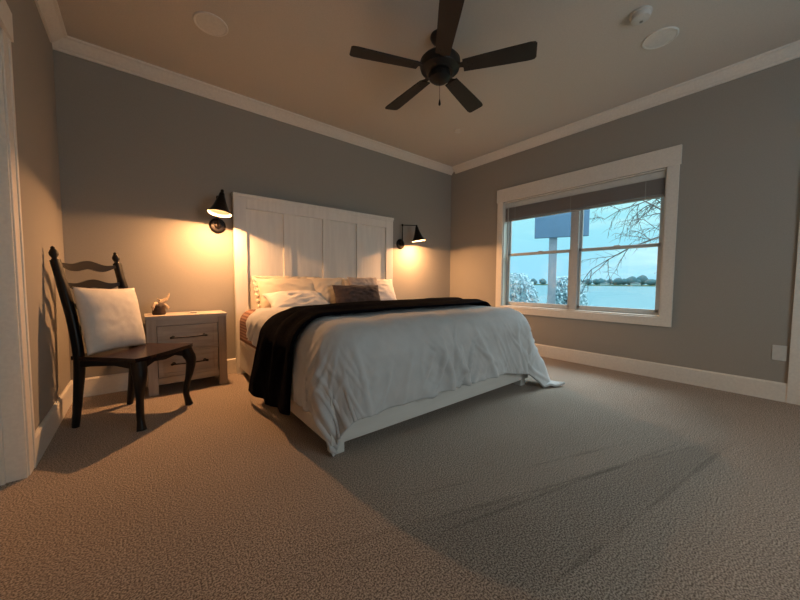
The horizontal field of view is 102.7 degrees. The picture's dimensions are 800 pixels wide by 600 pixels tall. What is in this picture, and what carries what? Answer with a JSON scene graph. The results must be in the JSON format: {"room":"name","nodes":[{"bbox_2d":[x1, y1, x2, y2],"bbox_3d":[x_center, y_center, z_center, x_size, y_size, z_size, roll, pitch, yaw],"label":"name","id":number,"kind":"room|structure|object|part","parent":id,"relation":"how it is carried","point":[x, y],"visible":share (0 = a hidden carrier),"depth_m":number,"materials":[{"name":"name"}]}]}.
{"room":"bedroom","nodes":[
{"label":"bedroom","id":0,"kind":"room"},
{"bbox_2d":[6,0,70,430],"bbox_3d":[-1.019,-0.464,0.408,0.140,2.740,5.160,-2,4,-39],"label":"wall","id":1,"kind":"structure","parent":0,"point":[32,50],"depth_m":1.90,"materials":[{"name":"beige paint"}]},
{"bbox_2d":[0,0,36,485],"bbox_3d":[-1.553,-0.225,1.098,0.164,2.180,1.060,-2,4,-39],"label":"door","id":2,"kind":"structure","parent":1,"relation":"in","point":[18,458],"depth_m":1.47,"materials":[{"name":"white paint"}]},
{"bbox_2d":[34,0,66,42],"bbox_3d":[-0.895,-1.788,0.371,0.090,0.090,5.070,-2,4,-39],"label":"trim","id":3,"kind":"structure","parent":1,"relation":"attached to","point":[49,11],"depth_m":2.15,"materials":[{"name":"white paint"}]},
{"bbox_2d":[35,380,72,464],"bbox_3d":[-2.209,0.734,2.062,0.016,0.150,1.178,-2,4,-39],"label":"baseboard","id":4,"kind":"structure","parent":1,"relation":"attached to","point":[49,425],"depth_m":1.92,"materials":[{"name":"white paint"}]},
{"bbox_2d":[53,50,450,379],"bbox_3d":[-0.929,-0.660,3.887,4.670,2.740,0.140,-2,4,-39],"label":"wall","id":5,"kind":"structure","parent":0,"point":[143,162],"depth_m":2.95,"materials":[{"name":"beige paint"}]},
{"bbox_2d":[72,358,235,396],"bbox_3d":[-0.886,0.636,3.900,4.390,0.150,0.016,-2,4,-39],"label":"baseboard","id":6,"kind":"structure","parent":5,"relation":"attached to","point":[106,384],"depth_m":2.66,"materials":[{"name":"white paint"}]},
{"bbox_2d":[207,189,231,232],"bbox_3d":[-1.672,-0.819,2.937,0.196,0.363,0.382,-2,4,-39],"label":"wall sconce","id":7,"kind":"object","parent":5,"relation":"attached to","point":[219,208],"visible":1,"depth_m":2.92,"materials":[{"name":"brown metal"}]},
{"bbox_3d":[-1.762,-0.720,3.093,0.146,0.146,0.036,-2,4,-39],"label":"wall plate","id":8,"kind":"part","parent":7,"relation":"part of","materials":[{"name":"brown metal"}]},
{"bbox_3d":[-1.614,-0.852,2.860,0.191,0.187,0.192,-2,4,-39],"label":"lamp shade","id":9,"kind":"part","parent":7,"relation":"part of","materials":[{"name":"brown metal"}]},
{"bbox_2d":[52,35,453,174],"bbox_3d":[-0.850,-1.978,3.723,4.390,0.090,0.090,-2,4,-39],"label":"trim","id":10,"kind":"structure","parent":5,"relation":"attached to","point":[69,45],"depth_m":3.03,"materials":[{"name":"white paint"}]},
{"bbox_2d":[396,224,424,248],"bbox_3d":[0.165,-0.893,4.495,0.396,0.353,0.192,2,4,25],"label":"wall sconce","id":11,"kind":"object","parent":5,"relation":"attached to","point":[418,237],"visible":1,"depth_m":4.46,"materials":[{"name":"black metal"}]},
{"bbox_3d":[0.012,-0.792,4.531,0.146,0.146,0.036,-2,4,-39],"label":"wall plate","id":12,"kind":"part","parent":11,"relation":"part of","materials":[{"name":"brown metal"}]},
{"bbox_3d":[0.258,-0.900,4.452,0.191,0.184,0.192,-2,4,-39],"label":"lamp shade","id":13,"kind":"part","parent":11,"relation":"part of","materials":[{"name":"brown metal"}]},
{"bbox_2d":[0,356,799,599],"bbox_3d":[0.399,0.896,1.643,5.530,0.100,5.440,-2,4,-39],"label":"floor","id":14,"kind":"structure","parent":0,"point":[603,483],"depth_m":1.36,"materials":[{"name":"beige carpet"}]},
{"bbox_2d":[48,246,195,431],"bbox_3d":[-1.854,0.232,2.191,0.587,1.153,0.511,0,3,2],"label":"chair","id":15,"kind":"object","parent":14,"relation":"on","point":[137,358],"visible":0.88,"depth_m":2.01,"materials":[{"name":"black paint"}]},
{"bbox_3d":[-2.068,0.281,2.001,0.160,1.067,0.046,0,3,-2],"label":"post","id":16,"kind":"part","parent":15,"relation":"part of","materials":[{"name":"black paint"}]},
{"bbox_3d":[-2.116,-0.229,2.176,0.038,0.072,0.404,0,3,2],"label":"ladder rail","id":17,"kind":"part","parent":15,"relation":"part of","materials":[{"name":"black paint"}]},
{"bbox_3d":[-2.087,-0.104,2.182,0.038,0.072,0.404,0,3,2],"label":"ladder rail","id":18,"kind":"part","parent":15,"relation":"part of","materials":[{"name":"black paint"}]},
{"bbox_2d":[73,287,145,355],"bbox_3d":[-1.941,0.125,2.164,0.164,0.435,0.441,1,3,4],"label":"pillow","id":19,"kind":"object","parent":15,"relation":"on","point":[110,319],"visible":1,"depth_m":2.08,"materials":[{"name":"white fabric"}]},
{"bbox_3d":[-2.050,0.258,2.403,0.160,1.067,0.046,1,3,6],"label":"post","id":20,"kind":"part","parent":15,"relation":"part of","materials":[{"name":"black paint"}]},
{"bbox_3d":[-1.802,0.353,2.196,0.477,0.024,0.504,0,3,2],"label":"seat","id":21,"kind":"part","parent":15,"relation":"part of","materials":[{"name":"brown wood"}]},
{"bbox_3d":[-1.615,0.594,1.987,0.088,0.455,0.084,0,3,2],"label":"leg","id":22,"kind":"part","parent":15,"relation":"part of","materials":[{"name":"black paint"}]},
{"bbox_3d":[-1.597,0.570,2.413,0.088,0.455,0.084,0,3,2],"label":"leg","id":23,"kind":"part","parent":15,"relation":"part of","materials":[{"name":"black paint"}]},
{"bbox_2d":[144,310,227,396],"bbox_3d":[-1.885,0.441,2.843,0.586,0.650,0.328,-2,4,-39],"label":"nightstand","id":24,"kind":"object","parent":14,"relation":"on","point":[206,330],"visible":0.88,"depth_m":2.74,"materials":[{"name":"grey wood"}]},
{"bbox_3d":[-2.012,0.469,2.599,0.065,0.620,0.050,-2,4,-39],"label":"post","id":25,"kind":"part","parent":24,"relation":"part of","materials":[{"name":"grey wood"}]},
{"bbox_2d":[151,293,169,314],"bbox_3d":[-2.023,0.033,2.697,0.098,0.180,0.142,3,4,36],"label":"ornament","id":26,"kind":"object","parent":24,"relation":"on","point":[158,308],"visible":1,"depth_m":2.67,"materials":[{"name":"brown wood"}]},
{"bbox_3d":[-1.814,0.419,2.754,0.440,0.535,0.034,-2,4,-39],"label":"rail","id":27,"kind":"part","parent":24,"relation":"part of","materials":[{"name":"grey wood"}]},
{"bbox_3d":[-1.813,0.311,2.747,0.432,0.201,0.024,-2,4,-39],"label":"drawer","id":28,"kind":"part","parent":24,"relation":"part of","materials":[{"name":"grey wood"}]},
{"bbox_3d":[-1.814,0.533,2.760,0.432,0.200,0.024,-2,4,-39],"label":"drawer","id":29,"kind":"part","parent":24,"relation":"part of","materials":[{"name":"grey wood"}]},
{"bbox_3d":[-1.796,0.308,2.726,0.274,0.025,0.046,-2,4,-39],"label":"handle","id":30,"kind":"part","parent":24,"relation":"part of","materials":[{"name":"brown metal"}]},
{"bbox_3d":[-1.797,0.530,2.738,0.274,0.025,0.046,-2,4,-39],"label":"handle","id":31,"kind":"part","parent":24,"relation":"part of","materials":[{"name":"brown metal"}]},
{"bbox_3d":[-1.619,0.453,2.917,0.065,0.620,0.050,-2,4,-39],"label":"post","id":32,"kind":"part","parent":24,"relation":"part of","materials":[{"name":"grey wood"}]},
{"bbox_2d":[231,192,527,453],"bbox_3d":[-0.244,-0.139,3.046,2.009,1.800,2.043,-2,4,-39],"label":"bed","id":33,"kind":"object","parent":14,"relation":"on","point":[272,237],"visible":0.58,"depth_m":3.42,"materials":[{"name":"white paint"}]},
{"bbox_3d":[-0.987,0.604,2.473,0.030,0.245,1.950,-2,4,-39],"label":"rail","id":34,"kind":"part","parent":33,"relation":"part of","materials":[{"name":"white wood"}]},
{"bbox_3d":[-0.879,-0.170,3.803,1.970,1.770,0.050,-2,4,-39],"label":"headboard","id":35,"kind":"part","parent":33,"relation":"part of","materials":[{"name":"white paint"}]},
{"bbox_3d":[0.396,0.610,2.316,1.980,0.265,0.035,-2,4,-39],"label":"footboard","id":36,"kind":"part","parent":33,"relation":"part of","materials":[{"name":"white wood"}]},
{"bbox_3d":[-0.228,0.316,3.071,1.920,0.310,1.930,-2,4,-39],"label":"mattress","id":37,"kind":"object","parent":33,"relation":"on","visible":0},
{"bbox_2d":[239,317,255,353],"bbox_3d":[-0.537,0.265,3.450,2.012,0.320,0.800,-2,4,-39],"label":"sheet","id":38,"kind":"object","parent":37,"relation":"on","point":[242,343],"visible":0.02,"depth_m":2.91,"materials":[{"name":"white fabric"}]},
{"bbox_2d":[240,309,255,348],"bbox_3d":[-0.477,0.215,3.360,2.063,0.283,0.690,-2,4,-39],"label":"striped blanket","id":39,"kind":"object","parent":38,"relation":"on","point":[243,329],"visible":0.03,"depth_m":2.88,"materials":[{"name":"orange fabric"}]},
{"bbox_2d":[262,290,329,307],"bbox_3d":[-1.006,0.016,3.182,0.620,0.221,0.290,-3,4,-43],"label":"pillow","id":40,"kind":"object","parent":39,"relation":"on","point":[280,299],"visible":0.75,"depth_m":3.07,"materials":[{"name":"white fabric"}]},
{"bbox_2d":[332,285,379,302],"bbox_3d":[-0.471,-0.046,3.600,0.580,0.250,0.193,-2,4,-33],"label":"cushion","id":41,"kind":"object","parent":39,"relation":"on","point":[343,293],"visible":0.77,"depth_m":3.52,"materials":[{"name":"brown fabric"}]},
{"bbox_2d":[347,277,376,284],"bbox_3d":[-0.425,-0.109,3.841,0.402,0.334,0.194,-2,4,-34],"label":"pillow","id":42,"kind":"object","parent":39,"relation":"on","point":[352,281],"visible":0.32,"depth_m":3.80,"materials":[{"name":"beige fabric"}]},
{"bbox_2d":[252,276,319,308],"bbox_3d":[-1.150,-0.058,3.396,0.741,0.391,0.248,-3,4,-41],"label":"pillow","id":43,"kind":"object","parent":38,"relation":"on","point":[262,284],"visible":0.4,"depth_m":3.25,"materials":[{"name":"beige fabric"}]},
{"bbox_2d":[307,277,340,303],"bbox_3d":[-0.839,-0.063,3.608,0.403,0.385,0.220,-1,4,-24],"label":"pillow","id":44,"kind":"object","parent":38,"relation":"on","point":[323,286],"visible":0.39,"depth_m":3.56,"materials":[{"name":"beige fabric"}]},
{"bbox_2d":[343,279,396,299],"bbox_3d":[-0.358,-0.097,4.062,0.744,0.342,0.242,-2,4,-36],"label":"pillow","id":45,"kind":"object","parent":38,"relation":"on","point":[385,287],"visible":0.31,"depth_m":4.11,"materials":[{"name":"white fabric"}]},
{"bbox_2d":[246,305,564,456],"bbox_3d":[0.061,0.414,2.841,2.427,0.715,1.766,-2,4,-39],"label":"duvet","id":46,"kind":"object","parent":37,"relation":"on","point":[368,364],"visible":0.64,"depth_m":1.94,"materials":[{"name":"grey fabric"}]},
{"bbox_2d":[248,297,490,414],"bbox_3d":[0.010,0.341,2.872,2.376,0.694,0.842,-2,4,-39],"label":"throw blanket","id":47,"kind":"object","parent":46,"relation":"on","point":[270,378],"visible":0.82,"depth_m":2.17,"materials":[{"name":"black fabric"}]},
{"bbox_2d":[57,0,799,166],"bbox_3d":[0.413,-1.940,1.482,5.530,0.100,5.440,-2,4,-39],"label":"ceiling","id":48,"kind":"structure","parent":0,"point":[293,56],"depth_m":2.49,"materials":[{"name":"paint"}]},
{"bbox_2d":[193,11,227,36],"bbox_3d":[-1.330,-1.937,2.250,0.216,0.010,0.216,-2,4,-39],"label":"ceiling disc","id":49,"kind":"object","parent":48,"relation":"attached to","point":[209,23],"visible":1,"depth_m":2.24,"materials":[{"name":"plastic"}]},
{"bbox_2d":[349,0,536,112],"bbox_3d":[0.278,-1.694,2.400,1.286,0.496,1.250,-2,4,-39],"label":"ceiling fan","id":50,"kind":"object","parent":48,"relation":"hanging from","point":[441,63],"visible":1,"depth_m":2.25,"materials":[{"name":"brown metal"}]},
{"bbox_3d":[-0.100,-1.693,2.236,0.492,0.035,0.139,-1,3,-16],"label":"blade","id":51,"kind":"part","parent":50,"relation":"part of","materials":[{"name":"brown wood"}]},
{"bbox_3d":[0.052,-1.718,2.699,0.139,0.035,0.492,-2,4,-34],"label":"blade","id":52,"kind":"part","parent":50,"relation":"part of","materials":[{"name":"brown wood"}]},
{"bbox_3d":[0.294,-1.674,1.949,0.139,0.035,0.492,0,3,2],"label":"blade","id":53,"kind":"part","parent":50,"relation":"part of","materials":[{"name":"brown wood"}]},
{"bbox_3d":[0.540,-1.716,2.698,0.139,0.035,0.492,3,4,38],"label":"blade","id":54,"kind":"part","parent":50,"relation":"part of","materials":[{"name":"brown wood"}]},
{"bbox_3d":[0.690,-1.689,2.234,0.492,0.035,0.139,1,3,20],"label":"blade","id":55,"kind":"part","parent":50,"relation":"part of","materials":[{"name":"brown wood"}]},
{"bbox_2d":[629,5,652,25],"bbox_3d":[1.612,-1.896,2.143,0.128,0.050,0.128,-2,4,-39],"label":"smoke detector","id":56,"kind":"object","parent":48,"relation":"attached to","point":[641,14],"visible":1,"depth_m":2.12,"materials":[{"name":"white plastic"}]},
{"bbox_2d":[642,26,678,49],"bbox_3d":[1.917,-1.927,2.358,0.216,0.010,0.216,-2,4,-39],"label":"ceiling disc","id":57,"kind":"object","parent":48,"relation":"attached to","point":[661,37],"visible":1,"depth_m":2.34,"materials":[{"name":"plastic"}]},
{"bbox_2d":[450,58,799,382],"bbox_3d":[2.499,-0.608,3.258,0.140,2.740,5.160,-2,4,-39],"label":"wall","id":58,"kind":"structure","parent":0,"point":[738,215],"depth_m":2.84,"materials":[{"name":"beige paint"}]},
{"bbox_2d":[495,144,681,326],"bbox_3d":[2.030,-0.636,3.803,0.151,1.700,1.970,-2,4,-39],"label":"window","id":59,"kind":"structure","parent":58,"relation":"in","point":[671,157],"depth_m":3.54,"materials":[{"name":"white paint"}]},
{"bbox_3d":[1.788,-0.278,4.178,0.022,0.699,0.851,-2,4,-39],"label":"sash","id":60,"kind":"part","parent":59,"relation":"part of","materials":[{"name":"white plastic"}]},
{"bbox_3d":[1.809,-0.939,4.154,0.022,0.693,0.851,-2,4,-39],"label":"sash","id":61,"kind":"part","parent":59,"relation":"part of","materials":[{"name":"clear glass"}]},
{"bbox_2d":[505,170,665,261],"bbox_3d":[2.018,-0.889,3.778,0.064,0.798,1.734,-2,4,-39],"label":"window blind","id":62,"kind":"object","parent":59,"relation":"attached to","point":[652,189],"visible":0.94,"depth_m":3.58,"materials":[{"name":"grey fabric"}]},
{"bbox_3d":[2.022,-1.052,3.771,0.052,0.020,1.726,-2,4,-39],"label":"rail","id":63,"kind":"part","parent":62,"relation":"part of","materials":[{"name":"grey fabric"}]},
{"bbox_3d":[2.061,-0.591,3.832,0.070,1.409,1.746,-2,4,-39],"label":"frame","id":64,"kind":"part","parent":59,"relation":"part of","materials":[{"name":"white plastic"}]},
{"bbox_3d":[2.350,-0.236,3.487,0.022,0.699,0.771,-2,4,-39],"label":"sash","id":65,"kind":"part","parent":59,"relation":"part of","materials":[{"name":"white plastic"}]},
{"bbox_3d":[2.370,-0.897,3.463,0.022,0.693,0.771,-2,4,-39],"label":"sash","id":66,"kind":"part","parent":59,"relation":"part of","materials":[{"name":"clear glass"}]},
{"bbox_2d":[452,40,799,173],"bbox_3d":[2.445,-1.925,3.076,0.090,0.090,5.070,-2,4,-39],"label":"trim","id":67,"kind":"structure","parent":58,"relation":"attached to","point":[791,51],"depth_m":3.06,"materials":[{"name":"white paint"}]},
{"bbox_2d":[535,343,786,401],"bbox_3d":[1.934,0.650,3.896,0.016,0.150,3.544,-2,4,-39],"label":"baseboard","id":68,"kind":"structure","parent":58,"relation":"attached to","point":[766,389],"depth_m":3.03,"materials":[{"name":"white paint"}]},
{"bbox_2d":[772,345,786,360],"bbox_3d":[3.021,0.421,2.547,0.008,0.120,0.076,-2,4,-39],"label":"wall outlet","id":69,"kind":"object","parent":58,"relation":"attached to","point":[779,352],"visible":1,"depth_m":2.54,"materials":[{"name":"white plastic"}]},
{"bbox_2d":[786,221,799,404],"bbox_3d":[3.439,-0.257,2.095,0.166,2.180,1.080,-2,4,-39],"label":"door frame","id":70,"kind":"structure","parent":58,"relation":"in","point":[793,384],"depth_m":2.47,"materials":[{"name":"white paint"}]},
{"label":"outside","id":71,"kind":"structure","parent":0,"visible":0},
{"bbox_2d":[533,284,655,285],"bbox_3d":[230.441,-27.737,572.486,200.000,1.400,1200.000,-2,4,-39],"label":"shore","id":72,"kind":"structure","parent":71,"point":[533,284],"depth_m":389.90,"materials":[{"name":"green plant"}]},
{"bbox_2d":[614,278,623,284],"bbox_3d":[278.071,-23.605,406.379,10.701,9.592,8.714,3,4,35],"label":"tree","id":73,"kind":"object","parent":72,"relation":"on","point":[618,281],"visible":0.93,"depth_m":404.00,"materials":[{"name":"green plant"}]},
{"bbox_2d":[627,276,637,283],"bbox_3d":[287.234,-23.820,395.158,11.990,11.379,9.764,2,4,30],"label":"tree","id":74,"kind":"object","parent":72,"relation":"on","point":[631,279],"visible":0.71,"depth_m":392.24,"materials":[{"name":"green plant"}]},
{"bbox_2d":[630,282,640,285],"bbox_3d":[276.739,-18.984,375.878,9.000,3.800,9.200,-2,4,-39],"label":"house","id":75,"kind":"structure","parent":72,"relation":"on","point":[633,283],"depth_m":372.87,"materials":[{"name":"white"}]},
{"bbox_2d":[637,275,648,284],"bbox_3d":[312.340,-25.607,411.603,11.070,13.334,13.594,-2,4,-35],"label":"tree","id":76,"kind":"object","parent":72,"relation":"on","point":[642,278],"visible":0.62,"depth_m":408.27,"materials":[{"name":"green plant"}]},
{"bbox_2d":[645,279,654,285],"bbox_3d":[298.535,-21.117,380.899,8.437,7.704,10.360,-1,3,-19],"label":"tree","id":77,"kind":"object","parent":72,"relation":"on","point":[650,282],"visible":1,"depth_m":379.16,"materials":[{"name":"green plant"}]},
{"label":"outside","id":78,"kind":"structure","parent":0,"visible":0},
{"bbox_2d":[523,284,655,314],"bbox_3d":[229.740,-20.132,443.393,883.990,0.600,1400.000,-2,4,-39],"label":"lake","id":79,"kind":"structure","parent":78,"point":[638,297],"depth_m":84.46,"materials":[{"name":"liquid"}]},
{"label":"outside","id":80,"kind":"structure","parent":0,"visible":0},
{"bbox_3d":[2.752,0.688,12.596,11.920,0.200,44.000,-2,4,-39],"label":"lawn","id":81,"kind":"structure","parent":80,"visible":0},
{"bbox_2d":[509,272,539,302],"bbox_3d":[2.872,0.076,8.064,1.282,1.544,1.295,-2,4,-39],"label":"shrub","id":82,"kind":"object","parent":81,"relation":"on","point":[521,286],"visible":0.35,"depth_m":7.72,"materials":[{"name":"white plant"}]},
{"bbox_2d":[534,209,589,303],"bbox_3d":[3.246,-0.717,6.495,0.970,3.300,0.210,2,4,26],"label":"billboard","id":83,"kind":"object","parent":81,"relation":"on","point":[552,227],"visible":0.27,"depth_m":6.47,"materials":[{"name":"paint"}]},
{"bbox_2d":[546,276,588,305],"bbox_3d":[4.087,0.132,7.833,1.017,1.468,1.006,-2,4,-39],"label":"shrub","id":84,"kind":"object","parent":81,"relation":"on","point":[561,296],"visible":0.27,"depth_m":7.64,"materials":[{"name":"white plant"}]},
{"bbox_2d":[581,198,660,291],"bbox_3d":[4.850,-1.341,6.180,1.868,4.612,2.836,-2,4,-39],"label":"bare tree","id":85,"kind":"object","parent":81,"relation":"on","point":[651,206],"visible":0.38,"depth_m":6.11,"materials":[{"name":"brown plant"}]}
]}

